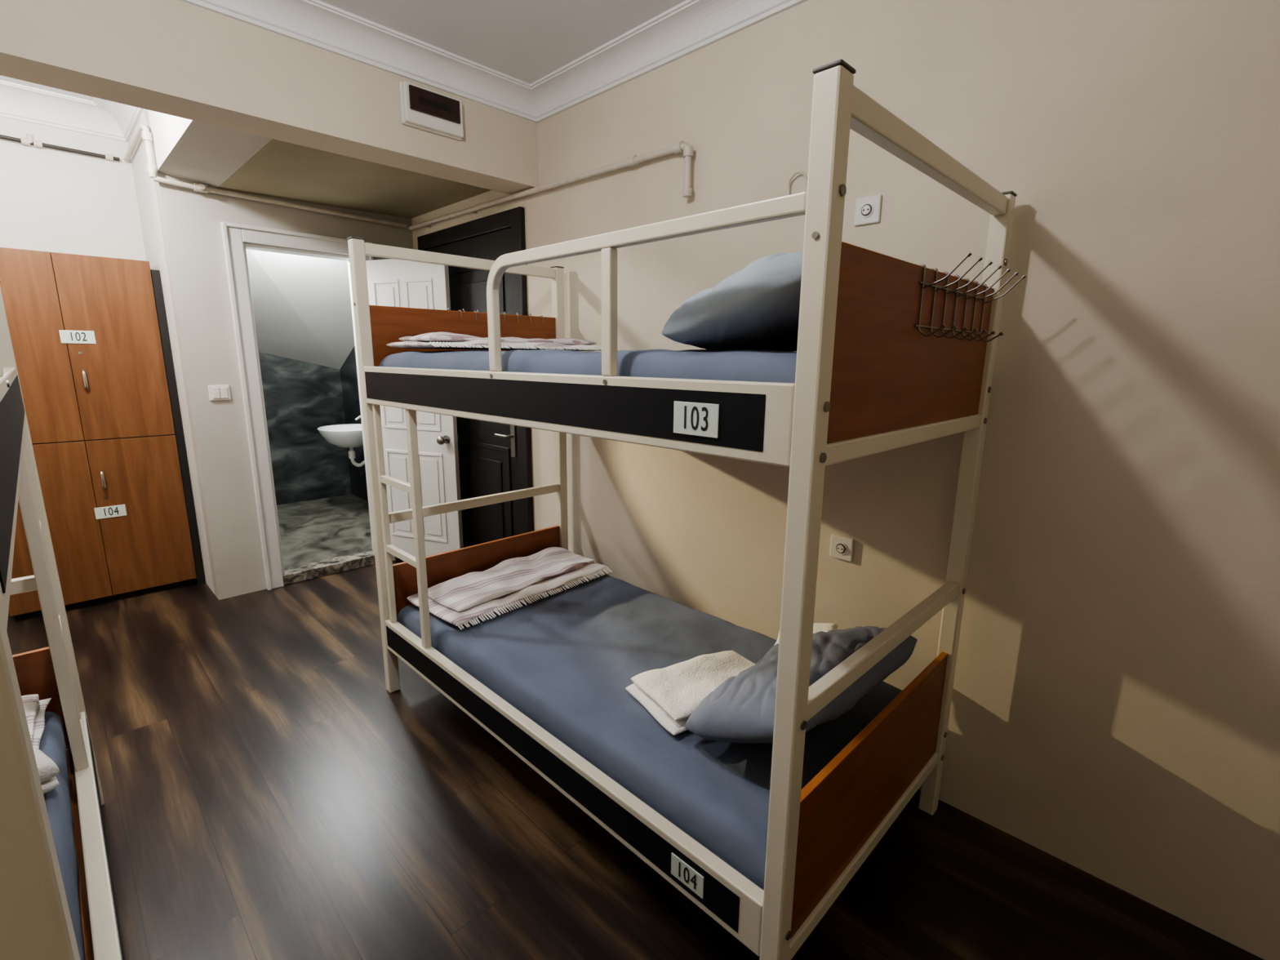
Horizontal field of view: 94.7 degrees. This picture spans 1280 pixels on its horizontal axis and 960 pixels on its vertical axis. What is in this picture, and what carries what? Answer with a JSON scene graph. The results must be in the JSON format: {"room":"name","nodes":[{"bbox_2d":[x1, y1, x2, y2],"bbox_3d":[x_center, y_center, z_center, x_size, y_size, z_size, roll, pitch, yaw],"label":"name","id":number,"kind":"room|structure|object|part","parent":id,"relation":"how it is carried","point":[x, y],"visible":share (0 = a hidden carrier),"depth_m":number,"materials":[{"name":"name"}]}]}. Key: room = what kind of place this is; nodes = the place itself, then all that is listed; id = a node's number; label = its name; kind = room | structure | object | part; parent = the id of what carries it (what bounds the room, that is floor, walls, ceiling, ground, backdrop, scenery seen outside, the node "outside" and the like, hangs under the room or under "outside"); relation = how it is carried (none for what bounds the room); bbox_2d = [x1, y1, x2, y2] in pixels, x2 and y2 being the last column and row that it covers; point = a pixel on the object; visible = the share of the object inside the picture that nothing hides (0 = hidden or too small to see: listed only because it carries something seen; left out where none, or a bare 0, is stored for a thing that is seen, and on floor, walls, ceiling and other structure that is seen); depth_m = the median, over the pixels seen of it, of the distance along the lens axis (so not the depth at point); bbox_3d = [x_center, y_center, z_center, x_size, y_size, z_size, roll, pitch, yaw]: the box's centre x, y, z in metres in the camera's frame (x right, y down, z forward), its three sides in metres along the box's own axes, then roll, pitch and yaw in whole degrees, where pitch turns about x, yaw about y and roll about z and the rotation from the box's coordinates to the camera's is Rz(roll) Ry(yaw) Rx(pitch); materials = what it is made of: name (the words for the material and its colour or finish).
{"room":"dormitory","nodes":[
{"label":"dormitory","id":0,"kind":"room"},
{"bbox_2d":[0,75,94,101],"bbox_3d":[-3.060,-2.039,2.316,2.160,0.100,1.741,12,16,43],"label":"ceiling alcove","id":1,"kind":"structure","parent":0,"point":[2,77],"depth_m":3.31,"materials":[{"name":"white paint"}]},
{"bbox_2d":[0,116,146,261],"bbox_3d":[-3.840,-0.769,3.427,0.100,3.050,1.841,12,16,43],"label":"wall","id":2,"kind":"structure","parent":0,"point":[51,200],"depth_m":3.55,"materials":[{"name":"white paint"}]},
{"bbox_2d":[0,133,119,161],"bbox_3d":[-3.822,-1.888,3.087,0.036,0.081,1.662,12,16,43],"label":"pipe","id":3,"kind":"object","parent":2,"relation":"attached to","point":[29,140],"visible":1,"depth_m":3.45,"materials":[{"name":"grey"}]},
{"bbox_2d":[128,108,214,594],"bbox_3d":[-2.926,-0.826,3.742,0.748,3.050,0.100,12,16,43],"label":"wall","id":4,"kind":"structure","parent":0,"point":[145,189],"depth_m":3.58,"materials":[{"name":"white paint"}]},
{"bbox_2d":[0,80,143,142],"bbox_3d":[-3.061,-1.916,2.342,2.160,0.150,1.741,12,16,43],"label":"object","id":5,"kind":"structure","parent":4,"relation":"attached to","point":[101,117],"depth_m":3.44,"materials":[{"name":"white paint"}]},
{"bbox_2d":[144,109,413,599],"bbox_3d":[-2.159,-0.851,3.898,0.120,3.050,1.406,12,16,43],"label":"wall","id":6,"kind":"structure","parent":0,"point":[190,220],"depth_m":3.52,"materials":[{"name":"white paint"}]},
{"bbox_2d":[208,385,231,400],"bbox_3d":[-2.503,-0.519,3.514,0.018,0.090,0.105,12,16,43],"label":"light switch","id":7,"kind":"object","parent":6,"relation":"attached to","point":[216,393],"visible":1,"depth_m":3.51,"materials":[{"name":"white plastic"}]},
{"bbox_2d":[148,170,407,228],"bbox_3d":[-2.108,-1.695,3.611,0.067,0.079,1.392,12,16,43],"label":"pipe","id":8,"kind":"object","parent":6,"relation":"attached to","point":[202,188],"visible":1,"depth_m":3.49,"materials":[{"name":"white metal"}]},
{"bbox_2d":[220,221,396,590],"bbox_3d":[-2.162,-0.451,3.950,0.162,2.245,0.845,12,16,43],"label":"trim","id":9,"kind":"structure","parent":6,"relation":"attached to","point":[234,236],"depth_m":3.65,"materials":[{"name":"white paint"}]},
{"bbox_2d":[282,549,375,585],"bbox_3d":[-2.185,0.612,4.183,0.145,0.070,0.655,12,16,43],"label":"trim","id":10,"kind":"structure","parent":6,"relation":"attached to","point":[307,571],"depth_m":4.12,"materials":[{"name":"stone"}]},
{"bbox_2d":[246,248,354,368],"bbox_3d":[-2.840,-1.784,4.605,2.098,1.860,1.489,12,16,43],"label":"wall","id":11,"kind":"structure","parent":0,"point":[302,308],"depth_m":4.93,"materials":[{"name":"white paint"}]},
{"bbox_2d":[258,351,351,505],"bbox_3d":[-3.592,-1.206,5.551,0.100,3.050,1.589,12,16,43],"label":"wall","id":12,"kind":"structure","parent":0,"point":[300,397],"depth_m":5.88,"materials":[{"name":"stone"}]},
{"bbox_2d":[148,110,490,218],"bbox_3d":[-1.646,-1.933,3.167,1.292,0.625,1.406,12,16,43],"label":"ceiling soffit","id":13,"kind":"structure","parent":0,"point":[216,157],"depth_m":3.11,"materials":[{"name":"beige paint"}]},
{"bbox_2d":[276,493,372,568],"bbox_3d":[-2.860,0.433,5.064,2.098,0.050,1.489,12,16,43],"label":"floor","id":14,"kind":"structure","parent":0,"point":[313,531],"depth_m":5.03,"materials":[{"name":"grey stone"}]},
{"bbox_2d":[340,345,368,501],"bbox_3d":[-2.287,-1.145,5.314,2.098,3.050,0.100,12,16,43],"label":"wall","id":15,"kind":"structure","parent":0,"point":[348,375],"depth_m":5.98,"materials":[{"name":"stone"}]},
{"bbox_2d":[317,414,364,466],"bbox_3d":[-2.619,-0.349,5.360,0.543,0.480,0.529,12,16,43],"label":"sink","id":16,"kind":"object","parent":15,"relation":"attached to","point":[348,435],"depth_m":5.19,"materials":[{"name":"white ceramic"}]},
{"bbox_2d":[317,423,363,447],"bbox_3d":[-2.620,-0.393,5.349,0.543,0.178,0.525,12,16,43],"label":"basin","id":17,"kind":"object","parent":16,"relation":"in","point":[348,435],"depth_m":5.17,"materials":[{"name":"white ceramic"}]},
{"bbox_2d":[319,0,685,84],"bbox_3d":[-0.179,-1.488,0.524,4.119,0.100,3.147,12,16,43],"label":"ceiling","id":18,"kind":"structure","parent":0,"point":[526,41],"depth_m":2.35,"materials":[{"name":"paint"}]},
{"bbox_2d":[123,124,157,174],"bbox_3d":[-2.902,-1.826,3.412,0.899,0.284,0.042,12,16,43],"label":"pipe","id":19,"kind":"object","parent":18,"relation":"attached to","point":[143,130],"visible":1,"depth_m":3.12,"materials":[{"name":"white metal"}]},
{"bbox_2d":[6,558,1263,959],"bbox_3d":[-1.467,1.047,2.527,8.150,0.100,3.630,12,16,43],"label":"floor","id":20,"kind":"structure","parent":0,"point":[267,795],"depth_m":1.86,"materials":[{"name":"laminate"}]},
{"bbox_2d":[0,279,124,959],"bbox_3d":[-1.475,0.363,0.769,2.209,1.951,1.038,12,16,43],"label":"bunk bed","id":21,"kind":"object","parent":20,"relation":"on","point":[36,923],"visible":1,"depth_m":0.96,"materials":[{"name":"white metal"}]},
{"bbox_3d":[-0.779,-0.262,0.661,1.005,0.315,0.025,12,16,43],"label":"guard rail","id":22,"kind":"part","parent":21,"relation":"part of","materials":[{"name":"white metal"}]},
{"bbox_2d":[39,711,85,959],"bbox_3d":[-1.485,0.984,0.893,1.952,0.198,0.942,12,16,43],"label":"mattress","id":23,"kind":"object","parent":21,"relation":"on","point":[52,742],"visible":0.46,"depth_m":1.42,"materials":[{"name":"blue fabric"}]},
{"bbox_2d":[21,693,51,750],"bbox_3d":[-2.002,0.740,1.363,0.889,0.068,0.442,-10,15,-40],"label":"striped towel","id":24,"kind":"object","parent":23,"relation":"on","point":[34,708],"visible":0.3,"depth_m":1.70,"materials":[{"name":"fabric"}]},
{"bbox_2d":[33,749,59,794],"bbox_3d":[-1.525,0.731,1.446,0.145,0.077,0.126,8,14,33],"label":"folded towel","id":25,"kind":"object","parent":23,"relation":"on","point":[47,769],"visible":0.4,"depth_m":1.45,"materials":[{"name":"white fabric"}]},
{"bbox_2d":[0,247,205,620],"bbox_3d":[-3.366,-0.280,3.574,0.497,2.040,0.899,12,16,43],"label":"tall cabinet","id":26,"kind":"object","parent":20,"relation":"on","point":[90,338],"visible":0.98,"depth_m":3.47,"materials":[{"name":"laminate"}]},
{"bbox_2d":[346,58,1026,959],"bbox_3d":[-0.066,0.088,2.163,2.209,1.951,1.039,12,16,43],"label":"bunk bed","id":27,"kind":"object","parent":20,"relation":"on","point":[892,353],"visible":0.85,"depth_m":1.39,"materials":[{"name":"white metal"}]},
{"bbox_2d":[379,349,796,382],"bbox_3d":[-0.057,-0.355,2.076,1.954,0.195,0.942,12,16,43],"label":"mattress","id":28,"kind":"object","parent":27,"relation":"on","point":[737,365],"visible":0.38,"depth_m":1.39,"materials":[{"name":"blue fabric"}]},
{"bbox_2d":[386,332,601,351],"bbox_3d":[-0.573,-0.595,2.548,0.453,0.062,0.896,12,16,43],"label":"striped towel","id":29,"kind":"object","parent":28,"relation":"on","point":[448,340],"visible":0.85,"depth_m":2.35,"materials":[{"name":"fabric"}]},
{"bbox_2d":[661,251,803,351],"bbox_3d":[0.400,-0.432,1.497,0.445,0.233,0.661,12,16,43],"label":"pillow","id":30,"kind":"object","parent":28,"relation":"on","point":[756,307],"visible":0.46,"depth_m":1.28,"materials":[{"name":"fabric"}]},
{"bbox_3d":[-0.075,-0.399,1.359,1.005,0.315,0.025,12,16,43],"label":"guard rail","id":31,"kind":"part","parent":27,"relation":"part of","materials":[{"name":"white metal"}]},
{"bbox_2d":[396,572,902,890],"bbox_3d":[-0.068,0.708,2.296,1.954,0.197,0.943,12,16,43],"label":"mattress","id":32,"kind":"object","parent":27,"relation":"on","point":[566,660],"visible":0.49,"depth_m":1.93,"materials":[{"name":"blue fabric"}]},
{"bbox_2d":[406,546,613,629],"bbox_3d":[-0.581,0.463,2.770,0.442,0.068,0.889,10,15,40],"label":"blanket","id":33,"kind":"object","parent":32,"relation":"on","point":[461,600],"visible":0.96,"depth_m":2.68,"materials":[{"name":"fabric"}]},
{"bbox_2d":[625,650,755,735],"bbox_3d":[0.205,0.653,1.893,0.434,0.074,0.293,-6,14,-30],"label":"folded towel","id":34,"kind":"object","parent":32,"relation":"on","point":[670,694],"visible":0.7,"depth_m":1.85,"materials":[{"name":"white fabric"}]},
{"bbox_2d":[684,626,917,743],"bbox_3d":[0.492,0.579,1.720,0.388,0.255,0.739,12,16,43],"label":"pillow","id":35,"kind":"object","parent":32,"relation":"on","point":[740,709],"visible":0.73,"depth_m":1.55,"materials":[{"name":"fabric"}]},
{"bbox_2d":[773,622,838,645],"bbox_3d":[0.582,0.559,2.077,0.204,0.073,0.244,6,13,24],"label":"folded towel","id":36,"kind":"object","parent":32,"relation":"on","point":[817,627],"visible":0.12,"depth_m":2.10,"materials":[{"name":"white fabric"}]},
{"bbox_2d":[411,0,1279,959],"bbox_3d":[0.408,-0.528,2.450,5.850,3.050,0.100,12,16,43],"label":"wall","id":37,"kind":"structure","parent":0,"point":[1114,713],"depth_m":1.69,"materials":[{"name":"paint"}]},
{"bbox_2d":[0,0,538,194],"bbox_3d":[-1.722,-1.680,2.045,0.221,0.669,3.147,12,16,43],"label":"ceiling beam","id":38,"kind":"structure","parent":37,"relation":"attached to","point":[178,58],"depth_m":2.20,"materials":[{"name":"beige paint"}]},
{"bbox_2d":[399,80,463,140],"bbox_3d":[-0.931,-1.665,2.661,0.058,0.167,0.285,12,16,43],"label":"box","id":39,"kind":"object","parent":38,"relation":"attached to","point":[424,108],"visible":1,"depth_m":2.63,"materials":[{"name":"white plastic"}]},
{"bbox_2d":[419,96,451,112],"bbox_3d":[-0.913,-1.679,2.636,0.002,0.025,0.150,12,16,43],"label":"vent","id":40,"kind":"object","parent":39,"relation":"attached to","point":[434,104],"depth_m":2.64,"materials":[{"name":"black metal"}]},
{"bbox_2d":[365,258,463,556],"bbox_3d":[-1.534,-0.427,3.991,0.690,2.030,0.190,5,13,21],"label":"leaf","id":41,"kind":"object","parent":37,"relation":"attached to","point":[396,439],"depth_m":3.94,"materials":[{"name":"white paint"}]},
{"bbox_2d":[372,277,447,542],"bbox_3d":[-1.534,-0.442,3.988,0.490,1.740,0.052,5,13,21],"label":"panels","id":42,"kind":"object","parent":41,"relation":"attached to","point":[419,295],"visible":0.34,"depth_m":4.01,"materials":[{"name":"white paint"}]},
{"bbox_3d":[-1.271,-0.271,3.915,0.058,0.058,0.190,5,13,21],"label":"knob","id":43,"kind":"part","parent":41,"relation":"part of","materials":[{"name":"silver metal"}]},
{"bbox_2d":[426,227,521,547],"bbox_3d":[-1.113,-0.415,3.877,1.060,2.205,0.084,12,16,43],"label":"door","id":44,"kind":"structure","parent":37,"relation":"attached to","point":[486,466],"depth_m":3.77,"materials":[{"name":"wood"}]},
{"bbox_3d":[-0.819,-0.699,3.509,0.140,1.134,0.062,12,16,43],"label":"handle","id":45,"kind":"part","parent":44,"relation":"part of","materials":[{"name":"silver metal"}]},
{"bbox_2d":[417,206,533,533],"bbox_3d":[-1.095,-0.458,3.886,1.240,2.305,0.035,12,16,43],"label":"frame","id":46,"kind":"object","parent":37,"relation":"attached to","point":[514,218],"visible":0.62,"depth_m":3.50,"materials":[{"name":"wood"}]},
{"bbox_2d":[180,0,807,123],"bbox_3d":[-0.180,-1.387,0.545,4.119,0.107,3.147,12,16,43],"label":"trim","id":47,"kind":"structure","parent":37,"relation":"attached to","point":[690,26],"depth_m":2.43,"materials":[{"name":"white paint"}]},
{"bbox_2d":[408,140,693,230],"bbox_3d":[-0.693,-1.465,3.264,2.552,0.236,0.053,12,16,43],"label":"pipe","id":48,"kind":"object","parent":37,"relation":"attached to","point":[681,146],"visible":1,"depth_m":2.74,"materials":[{"name":"beige metal"}]},
{"bbox_2d":[787,170,807,195],"bbox_3d":[0.565,-1.033,2.103,0.088,0.124,0.024,12,16,43],"label":"wire hook","id":49,"kind":"object","parent":37,"relation":"attached to","point":[797,171],"visible":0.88,"depth_m":2.09,"materials":[{"name":"white metal"}]},
{"bbox_2d":[830,534,853,561],"bbox_3d":[0.744,0.252,2.179,0.086,0.086,0.019,12,16,43],"label":"wall outlet","id":50,"kind":"object","parent":37,"relation":"attached to","point":[841,548],"visible":1,"depth_m":2.17,"materials":[{"name":"white plastic"}]},
{"bbox_2d":[835,542,847,554],"bbox_3d":[0.740,0.253,2.176,0.046,0.046,0.009,12,16,43],"label":"socket","id":51,"kind":"object","parent":50,"relation":"attached to","point":[841,548],"depth_m":2.17,"materials":[{"name":"white plastic"}]},
{"bbox_2d":[853,194,881,226],"bbox_3d":[0.750,-0.891,1.948,0.086,0.086,0.019,12,16,43],"label":"wall outlet","id":52,"kind":"object","parent":37,"relation":"attached to","point":[868,209],"visible":1,"depth_m":1.94,"materials":[{"name":"white plastic"}]},
{"bbox_2d":[859,202,873,217],"bbox_3d":[0.746,-0.890,1.944,0.046,0.046,0.009,12,16,43],"label":"socket","id":53,"kind":"object","parent":52,"relation":"attached to","point":[866,209],"depth_m":1.94,"materials":[{"name":"white plastic"}]}
]}

